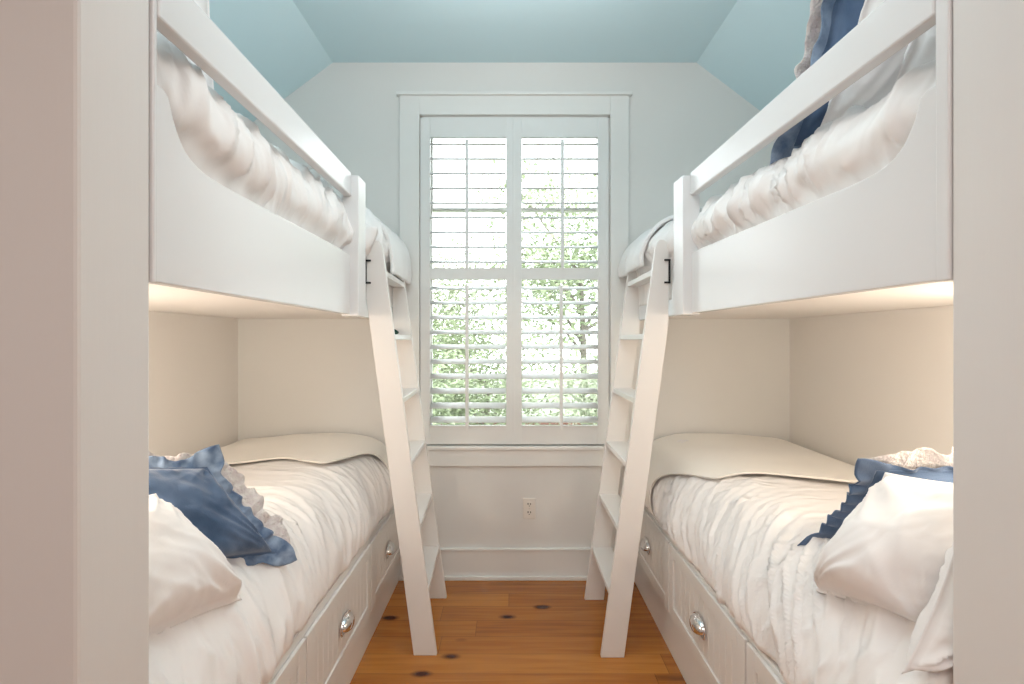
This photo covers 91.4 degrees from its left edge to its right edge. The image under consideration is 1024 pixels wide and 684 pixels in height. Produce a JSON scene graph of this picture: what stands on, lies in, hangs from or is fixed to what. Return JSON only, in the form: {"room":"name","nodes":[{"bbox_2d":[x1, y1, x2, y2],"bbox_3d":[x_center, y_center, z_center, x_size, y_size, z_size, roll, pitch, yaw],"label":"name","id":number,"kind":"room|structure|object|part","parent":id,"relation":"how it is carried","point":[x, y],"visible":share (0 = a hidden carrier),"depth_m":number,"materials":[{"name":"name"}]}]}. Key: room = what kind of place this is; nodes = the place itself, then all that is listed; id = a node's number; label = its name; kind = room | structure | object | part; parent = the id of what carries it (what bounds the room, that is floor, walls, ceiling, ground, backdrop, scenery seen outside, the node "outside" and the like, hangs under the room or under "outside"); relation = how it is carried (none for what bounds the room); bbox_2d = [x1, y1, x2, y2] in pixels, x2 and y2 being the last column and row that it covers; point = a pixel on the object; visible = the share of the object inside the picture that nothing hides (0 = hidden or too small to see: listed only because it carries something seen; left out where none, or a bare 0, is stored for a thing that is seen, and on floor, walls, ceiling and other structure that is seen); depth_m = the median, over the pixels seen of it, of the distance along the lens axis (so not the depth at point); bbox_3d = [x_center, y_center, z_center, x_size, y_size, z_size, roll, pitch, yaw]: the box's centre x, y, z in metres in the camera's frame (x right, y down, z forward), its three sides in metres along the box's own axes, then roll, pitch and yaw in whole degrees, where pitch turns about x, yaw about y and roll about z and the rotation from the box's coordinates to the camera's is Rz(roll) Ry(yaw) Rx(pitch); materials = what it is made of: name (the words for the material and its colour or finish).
{"room":"bunk bedroom","nodes":[
{"label":"bunk bedroom","id":0,"kind":"room"},
{"bbox_2d":[0,0,148,683],"bbox_3d":[-1.472,-0.175,0.817,1.655,3.100,0.150,0,0,0],"label":"wall","id":1,"kind":"structure","parent":0,"point":[74,74],"depth_m":0.74,"materials":[{"name":"white paint"}]},
{"bbox_2d":[149,311,237,456],"bbox_3d":[-1.650,0.075,1.897,0.120,2.600,2.007,0,0,0],"label":"wall","id":2,"kind":"structure","parent":0,"point":[193,359],"depth_m":2.48,"materials":[{"name":"white paint"}]},
{"bbox_2d":[149,0,392,318],"bbox_3d":[-1.099,-0.588,1.897,0.977,0.975,2.005,0,0,0],"label":"bunk bed","id":3,"kind":"object","parent":2,"relation":"attached to","point":[214,251],"visible":0.8,"depth_m":1.21,"materials":[{"name":"white paint"}]},
{"bbox_3d":[-0.660,-0.590,0.899,0.038,0.971,0.010,0,0,0],"label":"head post","id":4,"kind":"part","parent":3,"relation":"part of","materials":[{"name":"white paint"}]},
{"bbox_3d":[-0.658,-0.286,1.447,0.026,0.361,1.086,0,0,0],"label":"panel","id":5,"kind":"part","parent":3,"relation":"part of","materials":[{"name":"white paint"}]},
{"bbox_3d":[-0.655,-0.632,1.447,0.032,0.111,1.086,0,0,0],"label":"guard rail","id":6,"kind":"part","parent":3,"relation":"part of","materials":[{"name":"white paint"}]},
{"bbox_2d":[157,32,392,306],"bbox_3d":[-1.075,-0.425,1.897,0.996,0.505,1.927,0,0,0],"label":"duvet","id":7,"kind":"object","parent":3,"relation":"on","point":[226,146],"visible":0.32,"depth_m":1.21,"materials":[{"name":"white fabric"}]},
{"bbox_2d":[157,0,213,89],"bbox_3d":[-0.986,-0.823,1.274,0.473,0.445,0.184,0,0,0],"label":"pillow","id":8,"kind":"object","parent":7,"relation":"on","point":[203,4],"visible":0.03,"depth_m":1.26,"materials":[{"name":"white fabric"}]},
{"bbox_2d":[377,218,411,283],"bbox_3d":[-1.008,-0.485,2.601,0.887,0.325,0.519,0,0,0],"label":"throw blanket","id":9,"kind":"object","parent":7,"relation":"on","point":[400,262],"visible":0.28,"depth_m":2.56,"materials":[{"name":"white fabric"}]},
{"bbox_3d":[-0.645,-0.381,2.040,0.068,0.561,0.100,0,0,0],"label":"post","id":10,"kind":"part","parent":3,"relation":"part of","materials":[{"name":"white paint"}]},
{"bbox_3d":[-0.659,-0.215,2.494,0.024,0.219,0.809,0,0,0],"label":"foot panel","id":11,"kind":"part","parent":3,"relation":"part of","materials":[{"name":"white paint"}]},
{"bbox_2d":[209,0,810,121],"bbox_3d":[0.010,-1.415,1.847,3.440,0.600,2.307,0,0,0],"label":"ceiling","id":12,"kind":"structure","parent":0,"point":[753,47],"depth_m":2.56,"materials":[{"name":"teal paint"}]},
{"bbox_2d":[238,63,789,547],"bbox_3d":[0.010,-0.175,2.975,3.400,3.100,0.150,0,0,0],"label":"wall","id":13,"kind":"structure","parent":0,"point":[296,376],"depth_m":2.90,"materials":[{"name":"white paint"}]},
{"bbox_2d":[399,548,613,580],"bbox_3d":[0.025,1.286,2.883,1.370,0.178,0.034,0,0,0],"label":"baseboard","id":14,"kind":"structure","parent":13,"relation":"attached to","point":[459,564],"depth_m":2.88,"materials":[{"name":"white paint"}]},
{"bbox_2d":[396,91,631,465],"bbox_3d":[0.013,-0.355,2.983,1.354,2.156,0.234,0,0,0],"label":"window","id":15,"kind":"structure","parent":13,"relation":"in","point":[413,104],"depth_m":2.88,"materials":[{"name":"white paint"}]},
{"bbox_2d":[420,118,514,444],"bbox_3d":[-0.256,-0.345,2.893,0.544,1.885,0.091,0,0,0],"label":"plantation shutter","id":16,"kind":"object","parent":15,"relation":"attached to","point":[430,128],"visible":1,"depth_m":2.88,"materials":[{"name":"white paint"}]},
{"bbox_3d":[-0.257,0.092,2.853,0.019,0.821,0.010,0,0,0],"label":"tilt rod","id":17,"kind":"part","parent":16,"relation":"part of","materials":[{"name":"white paint"}]},
{"bbox_3d":[-0.258,-0.780,2.853,0.019,0.740,0.010,0,0,0],"label":"tilt rod","id":18,"kind":"part","parent":16,"relation":"part of","materials":[{"name":"white paint"}]},
{"bbox_3d":[-0.253,-1.232,2.898,0.439,0.112,0.026,0,0,0],"label":"rail","id":19,"kind":"part","parent":16,"relation":"part of","materials":[{"name":"white paint"}]},
{"bbox_3d":[-0.253,-0.389,2.898,0.439,0.066,0.026,0,0,0],"label":"rail","id":20,"kind":"part","parent":16,"relation":"part of","materials":[{"name":"white paint"}]},
{"bbox_3d":[-0.253,0.543,2.898,0.439,0.109,0.026,0,0,0],"label":"rail","id":21,"kind":"part","parent":16,"relation":"part of","materials":[{"name":"white paint"}]},
{"bbox_3d":[0.017,-1.037,3.040,1.074,0.508,0.030,0,0,0],"label":"sash","id":22,"kind":"part","parent":15,"relation":"part of","materials":[{"name":"white paint"}]},
{"bbox_3d":[0.017,-0.096,3.005,1.074,1.402,0.030,0,0,0],"label":"sash","id":23,"kind":"part","parent":15,"relation":"part of","materials":[{"name":"white paint"}]},
{"bbox_3d":[0.013,0.616,2.985,1.322,0.022,0.230,0,0,0],"label":"sill","id":24,"kind":"part","parent":15,"relation":"part of","materials":[{"name":"white paint"}]},
{"bbox_2d":[515,118,608,443],"bbox_3d":[0.284,-0.345,2.893,0.546,1.885,0.091,0,0,0],"label":"plantation shutter","id":25,"kind":"object","parent":15,"relation":"attached to","point":[525,128],"visible":0.98,"depth_m":2.88,"materials":[{"name":"white paint"}]},
{"bbox_3d":[0.276,-1.232,2.898,0.439,0.112,0.026,0,0,0],"label":"rail","id":26,"kind":"part","parent":25,"relation":"part of","materials":[{"name":"white paint"}]},
{"bbox_3d":[0.276,-0.389,2.898,0.439,0.066,0.026,0,0,0],"label":"rail","id":27,"kind":"part","parent":25,"relation":"part of","materials":[{"name":"white paint"}]},
{"bbox_3d":[0.276,0.543,2.898,0.439,0.109,0.026,0,0,0],"label":"rail","id":28,"kind":"part","parent":25,"relation":"part of","materials":[{"name":"white paint"}]},
{"bbox_3d":[0.281,0.092,2.853,0.019,0.821,0.010,0,0,0],"label":"tilt rod","id":29,"kind":"part","parent":25,"relation":"part of","materials":[{"name":"white paint"}]},
{"bbox_3d":[0.288,-0.780,2.853,0.019,0.740,0.010,0,0,0],"label":"tilt rod","id":30,"kind":"part","parent":25,"relation":"part of","materials":[{"name":"white paint"}]},
{"bbox_2d":[523,498,535,518],"bbox_3d":[0.100,0.970,2.895,0.074,0.120,0.009,0,0,0],"label":"wall outlet","id":31,"kind":"object","parent":13,"relation":"attached to","point":[529,504],"visible":1,"depth_m":2.89,"materials":[{"name":"white plastic"}]},
{"bbox_2d":[350,581,685,683],"bbox_3d":[0.000,1.415,0.525,4.600,0.080,5.050,0,0,0],"label":"floor","id":32,"kind":"structure","parent":0,"point":[487,632],"depth_m":2.29,"materials":[{"name":"brown wood"}]},
{"bbox_2d":[267,503,399,683],"bbox_3d":[-1.097,1.133,1.870,0.982,0.485,2.058,0,0,0],"label":"bunk bed","id":33,"kind":"object","parent":32,"relation":"on","point":[330,648],"visible":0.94,"depth_m":1.95,"materials":[{"name":"white paint"}]},
{"bbox_2d":[149,454,392,683],"bbox_3d":[-1.097,0.728,1.887,0.960,0.348,1.967,0,0,0],"label":"duvet","id":34,"kind":"object","parent":33,"relation":"on","point":[329,511],"visible":0.28,"depth_m":1.56,"materials":[{"name":"white fabric"}]},
{"bbox_2d":[149,493,241,635],"bbox_3d":[-0.831,0.496,1.113,0.338,0.341,0.325,0,0,0],"label":"pillow","id":35,"kind":"object","parent":34,"relation":"on","point":[190,577],"visible":0.4,"depth_m":1.10,"materials":[{"name":"white fabric"}]},
{"bbox_2d":[149,444,296,566],"bbox_3d":[-0.884,0.460,1.329,0.590,0.431,0.202,0,0,-45],"label":"pillow","id":36,"kind":"object","parent":34,"relation":"on","point":[209,492],"visible":0.47,"depth_m":1.37,"materials":[{"name":"blue fabric"}]},
{"bbox_2d":[221,433,388,469],"bbox_3d":[-1.105,0.699,2.555,0.942,0.376,0.630,0,0,0],"label":"blanket","id":37,"kind":"object","parent":34,"relation":"on","point":[320,448],"visible":0.74,"depth_m":2.54,"materials":[{"name":"white fabric"}]},
{"bbox_3d":[-0.643,1.074,1.194,0.012,0.310,0.708,0,0,0],"label":"drawer","id":38,"kind":"part","parent":33,"relation":"part of","materials":[{"name":"white paint"}]},
{"bbox_3d":[-0.645,1.074,1.194,0.004,0.206,0.604,0,0,0],"label":"drawer panel","id":39,"kind":"part","parent":33,"relation":"part of","materials":[{"name":"white paint"}]},
{"bbox_3d":[-0.643,1.074,1.911,0.012,0.310,0.708,0,0,0],"label":"drawer","id":40,"kind":"part","parent":33,"relation":"part of","materials":[{"name":"white paint"}]},
{"bbox_3d":[-0.645,1.074,1.911,0.004,0.206,0.604,0,0,0],"label":"drawer panel","id":41,"kind":"part","parent":33,"relation":"part of","materials":[{"name":"white paint"}]},
{"bbox_3d":[-0.622,1.072,1.911,0.031,0.068,0.122,0,0,0],"label":"cup handle","id":42,"kind":"part","parent":33,"relation":"part of","materials":[{"name":"silver metal"}]},
{"bbox_3d":[-0.643,1.074,2.585,0.012,0.310,0.620,0,0,0],"label":"drawer","id":43,"kind":"part","parent":33,"relation":"part of","materials":[{"name":"white paint"}]},
{"bbox_3d":[-0.645,1.074,2.585,0.004,0.206,0.516,0,0,0],"label":"drawer panel","id":44,"kind":"part","parent":33,"relation":"part of","materials":[{"name":"white paint"}]},
{"bbox_3d":[-0.622,1.072,2.585,0.031,0.068,0.122,0,0,0],"label":"cup handle","id":45,"kind":"part","parent":33,"relation":"part of","materials":[{"name":"silver metal"}]},
{"bbox_2d":[366,240,446,654],"bbox_3d":[-0.486,0.468,2.434,0.314,1.815,0.511,0,0,0],"label":"ladder","id":46,"kind":"object","parent":32,"relation":"on","point":[394,355],"visible":0.84,"depth_m":2.19,"materials":[{"name":"white paint"}]},
{"bbox_2d":[584,240,670,657],"bbox_3d":[0.537,0.468,2.420,0.301,1.815,0.511,0,0,0],"label":"ladder","id":47,"kind":"object","parent":32,"relation":"on","point":[615,570],"visible":0.9,"depth_m":2.17,"materials":[{"name":"white paint"}]},
{"bbox_2d":[634,506,786,683],"bbox_3d":[1.131,1.121,1.827,0.953,0.507,2.144,0,0,0],"label":"bunk bed","id":48,"kind":"object","parent":32,"relation":"on","point":[707,645],"visible":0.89,"depth_m":1.92,"materials":[{"name":"white paint"}]},
{"bbox_3d":[0.670,1.034,2.545,0.031,0.068,0.122,0,0,0],"label":"cup handle","id":49,"kind":"part","parent":48,"relation":"part of","materials":[{"name":"silver metal"}]},
{"bbox_3d":[0.694,1.036,2.545,0.004,0.206,0.596,0,0,0],"label":"drawer panel","id":50,"kind":"part","parent":48,"relation":"part of","materials":[{"name":"white paint"}]},
{"bbox_3d":[0.692,1.036,2.545,0.012,0.310,0.700,0,0,0],"label":"drawer","id":51,"kind":"part","parent":48,"relation":"part of","materials":[{"name":"white paint"}]},
{"bbox_3d":[0.670,1.034,1.830,0.031,0.068,0.122,0,0,0],"label":"cup handle","id":52,"kind":"part","parent":48,"relation":"part of","materials":[{"name":"silver metal"}]},
{"bbox_3d":[0.694,1.036,1.830,0.004,0.206,0.607,0,0,0],"label":"drawer panel","id":53,"kind":"part","parent":48,"relation":"part of","materials":[{"name":"white paint"}]},
{"bbox_3d":[0.692,1.036,1.830,0.012,0.310,0.711,0,0,0],"label":"drawer","id":54,"kind":"part","parent":48,"relation":"part of","materials":[{"name":"white paint"}]},
{"bbox_3d":[0.694,1.036,1.110,0.004,0.206,0.607,0,0,0],"label":"drawer panel","id":55,"kind":"part","parent":48,"relation":"part of","materials":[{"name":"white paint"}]},
{"bbox_3d":[0.692,1.036,1.110,0.012,0.310,0.711,0,0,0],"label":"drawer","id":56,"kind":"part","parent":48,"relation":"part of","materials":[{"name":"white paint"}]},
{"bbox_2d":[644,438,952,683],"bbox_3d":[1.122,0.705,1.887,0.909,0.345,1.967,0,0,0],"label":"duvet","id":57,"kind":"object","parent":48,"relation":"on","point":[743,533],"visible":0.35,"depth_m":1.47,"materials":[{"name":"white fabric"}]},
{"bbox_2d":[645,433,857,516],"bbox_3d":[1.125,0.698,2.394,0.900,0.344,0.948,0,0,0],"label":"blanket","id":58,"kind":"object","parent":57,"relation":"on","point":[705,455],"visible":0.73,"depth_m":2.36,"materials":[{"name":"white fabric"}]},
{"bbox_2d":[797,447,952,545],"bbox_3d":[1.122,0.447,1.354,0.618,0.378,0.231,0,0,5],"label":"pillow","id":59,"kind":"object","parent":57,"relation":"on","point":[922,463],"visible":0.27,"depth_m":1.29,"materials":[{"name":"blue fabric"}]},
{"bbox_2d":[813,472,952,622],"bbox_3d":[0.932,0.467,1.127,0.416,0.345,0.285,0,0,0],"label":"pillow","id":60,"kind":"object","parent":57,"relation":"on","point":[888,553],"visible":0.66,"depth_m":1.07,"materials":[{"name":"white fabric"}]},
{"bbox_2d":[901,542,952,673],"bbox_3d":[0.917,0.443,0.941,0.365,0.375,0.122,0,0,0],"label":"pillow","id":61,"kind":"object","parent":57,"relation":"on","point":[930,649],"visible":0.33,"depth_m":0.93,"materials":[{"name":"white fabric"}]},
{"bbox_2d":[790,305,952,465],"bbox_3d":[1.670,0.075,1.897,0.120,2.600,2.007,0,0,0],"label":"wall","id":62,"kind":"structure","parent":0,"point":[866,385],"depth_m":2.24,"materials":[{"name":"white paint"}]},
{"bbox_2d":[639,0,952,319],"bbox_3d":[1.133,-0.590,1.897,0.949,0.970,2.005,0,0,0],"label":"bunk bed","id":63,"kind":"object","parent":62,"relation":"attached to","point":[883,241],"visible":0.87,"depth_m":1.20,"materials":[{"name":"white paint"}]},
{"bbox_3d":[0.696,-0.218,2.494,0.024,0.214,0.812,0,0,-4],"label":"foot panel","id":64,"kind":"part","parent":63,"relation":"part of","materials":[{"name":"white paint"}]},
{"bbox_3d":[0.711,-0.383,2.040,0.074,0.556,0.100,0,0,0],"label":"post","id":65,"kind":"part","parent":63,"relation":"part of","materials":[{"name":"white paint"}]},
{"bbox_2d":[625,59,935,305],"bbox_3d":[1.094,-0.394,1.897,0.961,0.442,1.929,0,0,0],"label":"duvet","id":66,"kind":"object","parent":63,"relation":"on","point":[847,150],"visible":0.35,"depth_m":1.27,"materials":[{"name":"white fabric"}]},
{"bbox_2d":[618,215,673,277],"bbox_3d":[1.029,-0.485,2.605,0.845,0.253,0.513,0,0,0],"label":"throw blanket","id":67,"kind":"object","parent":66,"relation":"on","point":[634,252],"visible":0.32,"depth_m":2.54,"materials":[{"name":"white fabric"}]},
{"bbox_2d":[769,0,864,165],"bbox_3d":[1.060,-0.794,1.383,0.555,0.531,0.318,0,0,0],"label":"pillow","id":68,"kind":"object","parent":66,"relation":"on","point":[829,21],"visible":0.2,"depth_m":1.38,"materials":[{"name":"blue fabric"}]},
{"bbox_2d":[821,0,907,125],"bbox_3d":[1.073,-0.782,1.263,0.460,0.406,0.301,0,0,0],"label":"pillow","id":69,"kind":"object","parent":66,"relation":"on","point":[867,91],"visible":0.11,"depth_m":1.26,"materials":[{"name":"white fabric"}]},
{"bbox_2d":[895,25,935,82],"bbox_3d":[1.088,-0.772,1.071,0.437,0.385,0.237,0,0,0],"label":"pillow","id":70,"kind":"object","parent":66,"relation":"on","point":[922,50],"visible":0.17,"depth_m":1.10,"materials":[{"name":"white fabric"}]},
{"bbox_3d":[0.759,-0.645,1.456,0.032,0.130,1.073,0,0,-4],"label":"guard rail","id":71,"kind":"part","parent":63,"relation":"part of","materials":[{"name":"white paint"}]},
{"bbox_3d":[0.762,-0.292,1.456,0.026,0.362,1.073,0,0,-4],"label":"panel","id":72,"kind":"part","parent":63,"relation":"part of","materials":[{"name":"white paint"}]},
{"bbox_3d":[0.799,-0.592,0.907,0.039,0.966,0.027,0,0,0],"label":"head post","id":73,"kind":"part","parent":63,"relation":"part of","materials":[{"name":"white paint"}]},
{"bbox_2d":[953,0,1023,683],"bbox_3d":[1.542,-0.175,0.796,1.515,3.100,0.192,0,0,0],"label":"wall","id":74,"kind":"structure","parent":0,"point":[988,35],"depth_m":0.82,"materials":[{"name":"white paint"}]},
{"label":"outside","id":75,"kind":"structure","parent":0,"visible":0},
{"bbox_2d":[435,379,596,415],"bbox_3d":[0.000,2.675,21.600,50.000,0.200,36.800,0,0,0],"label":"ground","id":76,"kind":"structure","parent":75,"point":[547,411],"depth_m":23.20,"materials":[{"name":"white"}]},
{"bbox_2d":[432,334,484,424],"bbox_3d":[-1.496,1.354,6.452,2.409,3.025,2.264,0,0,31],"label":"leafy shrub","id":77,"kind":"object","parent":76,"relation":"on","point":[436,370],"visible":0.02,"depth_m":6.47,"materials":[{"name":"green plant"}]},
{"bbox_2d":[432,213,543,401],"bbox_3d":[-1.872,0.068,9.362,5.251,5.017,4.592,0,0,0],"label":"tree","id":78,"kind":"object","parent":76,"relation":"on","point":[473,295],"visible":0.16,"depth_m":8.96,"materials":[{"name":"green plant"}]},
{"bbox_2d":[432,298,568,424],"bbox_3d":[-0.489,1.011,8.247,3.141,3.476,2.959,0,0,9],"label":"leafy shrub","id":79,"kind":"object","parent":76,"relation":"on","point":[450,397],"visible":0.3,"depth_m":7.83,"materials":[{"name":"green plant"}]},
{"bbox_2d":[441,423,580,424],"bbox_3d":[0.500,2.165,11.125,13.100,0.820,0.310,0,0,0],"label":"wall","id":80,"kind":"structure","parent":76,"relation":"on","point":[477,423],"depth_m":11.00,"materials":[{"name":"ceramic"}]},
{"bbox_2d":[465,146,596,424],"bbox_3d":[1.181,-0.340,7.646,4.123,5.836,3.704,0,0,0],"label":"tree","id":81,"kind":"object","parent":76,"relation":"on","point":[580,294],"visible":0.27,"depth_m":7.26,"materials":[{"name":"green plant"}]},
{"bbox_2d":[522,327,596,424],"bbox_3d":[1.534,1.253,6.822,2.908,3.401,2.666,0,0,0],"label":"leafy shrub","id":82,"kind":"object","parent":76,"relation":"on","point":[588,397],"visible":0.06,"depth_m":6.45,"materials":[{"name":"green plant"}]}
]}

